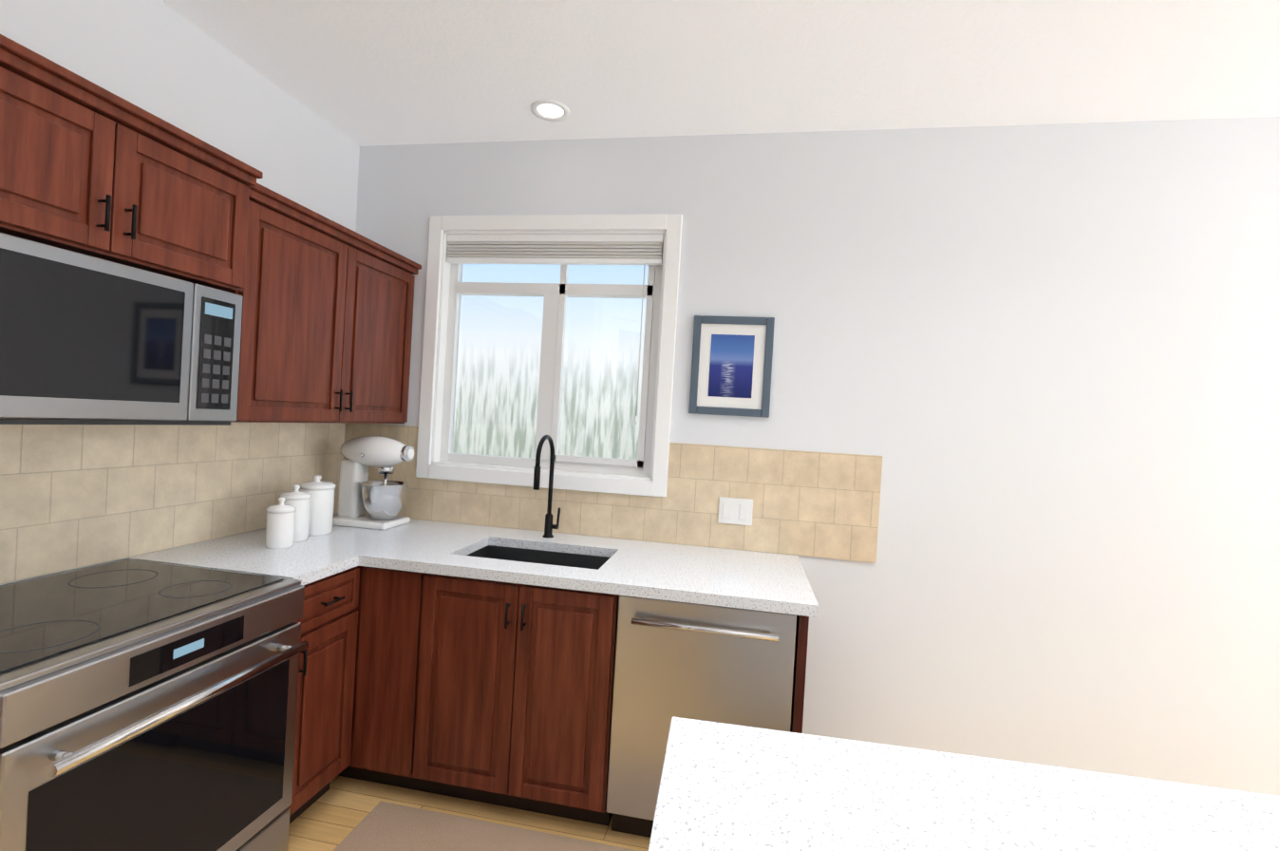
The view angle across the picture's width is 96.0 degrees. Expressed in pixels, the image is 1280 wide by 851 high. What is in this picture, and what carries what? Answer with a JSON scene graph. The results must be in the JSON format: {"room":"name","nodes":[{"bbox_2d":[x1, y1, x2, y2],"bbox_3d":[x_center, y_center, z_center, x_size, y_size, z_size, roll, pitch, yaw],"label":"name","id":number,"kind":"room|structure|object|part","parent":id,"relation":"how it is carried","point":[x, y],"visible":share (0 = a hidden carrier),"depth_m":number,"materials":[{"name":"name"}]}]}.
{"room":"kitchen","nodes":[
{"label":"kitchen","id":0,"kind":"room"},
{"bbox_2d":[0,0,359,585],"bbox_3d":[-1.815,-0.045,1.722,0.120,2.810,2.830,3,0,10],"label":"wall","id":1,"kind":"structure","parent":0,"point":[162,60],"depth_m":2.10,"materials":[{"name":"white paint"}]},
{"bbox_2d":[0,34,263,291],"bbox_3d":[-1.537,-0.653,1.526,0.421,0.400,0.864,3,0,10],"label":"upper cabinet","id":2,"kind":"object","parent":1,"relation":"attached to","point":[87,167],"visible":1,"depth_m":1.49,"materials":[{"name":"brown wood"}]},
{"bbox_2d":[0,232,243,425],"bbox_3d":[-1.566,-0.225,1.530,0.392,0.424,0.790,3,0,10],"label":"microwave","id":3,"kind":"object","parent":2,"relation":"attached to","point":[85,339],"visible":1,"depth_m":1.49,"materials":[{"name":"grey"}]},
{"bbox_2d":[0,421,345,583],"bbox_3d":[-1.765,0.212,1.712,0.010,0.467,2.566,3,0,10],"label":"tile backsplash","id":4,"kind":"structure","parent":1,"relation":"attached to","point":[75,496],"depth_m":1.97,"materials":[{"name":"beige tile"}]},
{"bbox_2d":[228,182,421,423],"bbox_3d":[-1.400,-0.420,2.446,0.391,0.805,1.036,3,0,10],"label":"upper cabinet","id":5,"kind":"object","parent":1,"relation":"attached to","point":[327,317],"visible":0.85,"depth_m":2.27,"materials":[{"name":"brown wood"}]},
{"bbox_2d":[287,774,650,850],"bbox_3d":[1.198,1.595,0.478,6.670,0.100,4.200,3,0,10],"label":"floor","id":6,"kind":"structure","parent":0,"point":[336,814],"depth_m":2.10,"materials":[{"name":"brown wood"}]},
{"bbox_2d":[0,559,308,850],"bbox_3d":[-1.455,0.924,1.508,0.751,0.920,0.756,3,0,10],"label":"range","id":7,"kind":"object","parent":6,"relation":"on","point":[146,705],"visible":1,"depth_m":1.42,"materials":[{"name":"grey metal"}]},
{"bbox_2d":[287,565,359,823],"bbox_3d":[-1.405,0.944,2.069,0.671,0.877,0.358,3,0,10],"label":"base cabinet","id":8,"kind":"object","parent":6,"relation":"on","point":[329,620],"visible":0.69,"depth_m":2.03,"materials":[{"name":"brown wood"}]},
{"bbox_2d":[338,768,345,776],"bbox_3d":[-1.324,0.944,2.584,0.648,0.876,0.710,3,0,10],"label":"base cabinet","id":9,"kind":"object","parent":6,"relation":"on","point":[343,773],"depth_m":2.29,"materials":[{"name":"brown wood"}]},
{"bbox_2d":[127,512,818,617],"bbox_3d":[-0.520,0.631,2.260,2.289,0.236,1.047,3,0,10],"label":"countertop","id":10,"kind":"structure","parent":9,"relation":"on","point":[772,582],"depth_m":2.16,"materials":[{"name":"white stone"}]},
{"bbox_2d":[264,497,296,548],"bbox_3d":[-1.375,0.369,2.206,0.096,0.189,0.096,3,0,10],"label":"canister","id":11,"kind":"object","parent":10,"relation":"on","point":[280,526],"visible":1,"depth_m":2.17,"materials":[{"name":"white ceramic"}]},
{"bbox_2d":[279,484,311,542],"bbox_3d":[-1.393,0.350,2.326,0.112,0.224,0.112,3,0,10],"label":"canister","id":12,"kind":"object","parent":10,"relation":"on","point":[298,499],"visible":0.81,"depth_m":2.30,"materials":[{"name":"white ceramic"}]},
{"bbox_2d":[298,474,335,536],"bbox_3d":[-1.387,0.337,2.467,0.141,0.249,0.141,3,0,10],"label":"canister","id":13,"kind":"object","parent":10,"relation":"on","point":[321,514],"visible":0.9,"depth_m":2.42,"materials":[{"name":"white ceramic"}]},
{"bbox_2d":[332,435,414,529],"bbox_3d":[-1.247,0.258,2.737,0.360,0.417,0.250,3,0,10],"label":"stand mixer","id":14,"kind":"object","parent":10,"relation":"on","point":[380,502],"visible":1,"depth_m":2.67,"materials":[{"name":"white metal"}]},
{"bbox_2d":[532,434,560,538],"bbox_3d":[-0.413,0.278,2.572,0.082,0.475,0.230,3,0,10],"label":"faucet","id":15,"kind":"object","parent":10,"relation":"on","point":[549,526],"visible":1,"depth_m":2.65,"materials":[{"name":"black metal"}]},
{"bbox_2d":[345,564,508,791],"bbox_3d":[-0.857,0.972,2.496,0.304,0.876,0.718,3,0,10],"label":"base cabinet","id":16,"kind":"object","parent":6,"relation":"on","point":[399,611],"depth_m":2.15,"materials":[{"name":"brown wood"}]},
{"bbox_2d":[332,800,638,850],"bbox_3d":[0.067,1.466,1.699,2.200,0.008,0.520,3,0,10],"label":"rug","id":17,"kind":"object","parent":6,"relation":"on","point":[385,826],"visible":1,"depth_m":2.00,"materials":[{"name":"beige fabric"}]},
{"bbox_2d":[425,582,619,826],"bbox_3d":[-0.418,1.106,2.416,0.730,0.660,0.718,3,0,10],"label":"base cabinet","id":18,"kind":"object","parent":6,"relation":"on","point":[493,692],"depth_m":2.05,"materials":[{"name":"brown wood"}]},
{"bbox_2d":[606,594,797,837],"bbox_3d":[0.248,1.038,2.236,0.605,0.875,0.681,3,0,10],"label":"dishwasher","id":19,"kind":"object","parent":6,"relation":"on","point":[720,664],"visible":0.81,"depth_m":1.95,"materials":[{"name":"grey metal"}]},
{"bbox_2d":[790,615,809,733],"bbox_3d":[0.576,1.056,2.240,0.030,0.877,0.713,3,0,10],"label":"panel","id":20,"kind":"object","parent":6,"relation":"on","point":[800,671],"depth_m":1.89,"materials":[{"name":"brown wood"}]},
{"bbox_2d":[648,716,1279,850],"bbox_3d":[1.207,1.083,0.593,2.470,0.922,0.712,3,0,8],"label":"kitchen island","id":21,"kind":"object","parent":6,"relation":"on","point":[723,786],"visible":1,"depth_m":0.88,"materials":[{"name":"white stone"}]},
{"bbox_2d":[160,0,1279,146],"bbox_3d":[1.364,-1.310,0.454,6.670,0.100,4.200,3,0,10],"label":"ceiling","id":22,"kind":"structure","parent":0,"point":[375,72],"depth_m":2.11,"materials":[{"name":"white paint"}]},
{"bbox_2d":[530,99,569,121],"bbox_3d":[-0.391,-1.374,2.520,0.170,0.006,0.170,3,0,10],"label":"recessed light","id":23,"kind":"object","parent":22,"relation":"in","point":[550,110],"visible":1,"depth_m":2.52,"materials":[{"name":"white plastic"}]},
{"bbox_2d":[344,116,1279,795],"bbox_3d":[1.703,0.150,2.463,6.550,2.810,0.120,3,0,10],"label":"wall","id":24,"kind":"structure","parent":0,"point":[1036,367],"depth_m":2.43,"materials":[{"name":"white paint"}]},
{"bbox_2d":[415,213,682,497],"bbox_3d":[-0.454,-0.357,2.842,1.270,1.310,0.144,3,0,10],"label":"window","id":25,"kind":"structure","parent":24,"relation":"in","point":[668,227],"depth_m":2.84,"materials":[{"name":"white"}]},
{"bbox_3d":[-0.448,-0.357,2.873,1.106,1.146,0.060,3,0,10],"label":"window sash","id":26,"kind":"part","parent":25,"relation":"part of","materials":[{"name":"white plastic"}]},
{"bbox_2d":[446,234,663,424],"bbox_3d":[-0.451,-0.480,2.818,1.098,0.896,0.041,3,0,10],"label":"window blind","id":27,"kind":"object","parent":25,"relation":"attached to","point":[644,250],"visible":1,"depth_m":2.79,"materials":[{"name":"white fabric"}]},
{"bbox_2d":[343,423,882,563],"bbox_3d":[-0.244,0.290,2.748,2.619,0.467,0.010,3,0,10],"label":"tile backsplash","id":28,"kind":"structure","parent":24,"relation":"attached to","point":[817,504],"depth_m":2.64,"materials":[{"name":"beige tile"}]},
{"bbox_2d":[717,496,752,525],"bbox_3d":[0.433,0.388,2.614,0.150,0.117,0.010,3,0,10],"label":"outlet","id":29,"kind":"object","parent":28,"relation":"attached to","point":[734,511],"visible":1,"depth_m":2.61,"materials":[{"name":"white plastic"}]},
{"bbox_2d":[688,315,774,417],"bbox_3d":[0.415,-0.270,2.623,0.361,0.450,0.022,3,0,10],"label":"picture frame","id":30,"kind":"object","parent":24,"relation":"attached to","point":[731,366],"visible":1,"depth_m":2.62,"materials":[{"name":"blue wood"}]},
{"label":"outside","id":31,"kind":"structure","parent":0,"visible":0},
{"bbox_2d":[452,263,648,459],"bbox_3d":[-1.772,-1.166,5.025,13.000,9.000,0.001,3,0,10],"label":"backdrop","id":32,"kind":"structure","parent":31,"point":[592,277],"depth_m":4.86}
]}

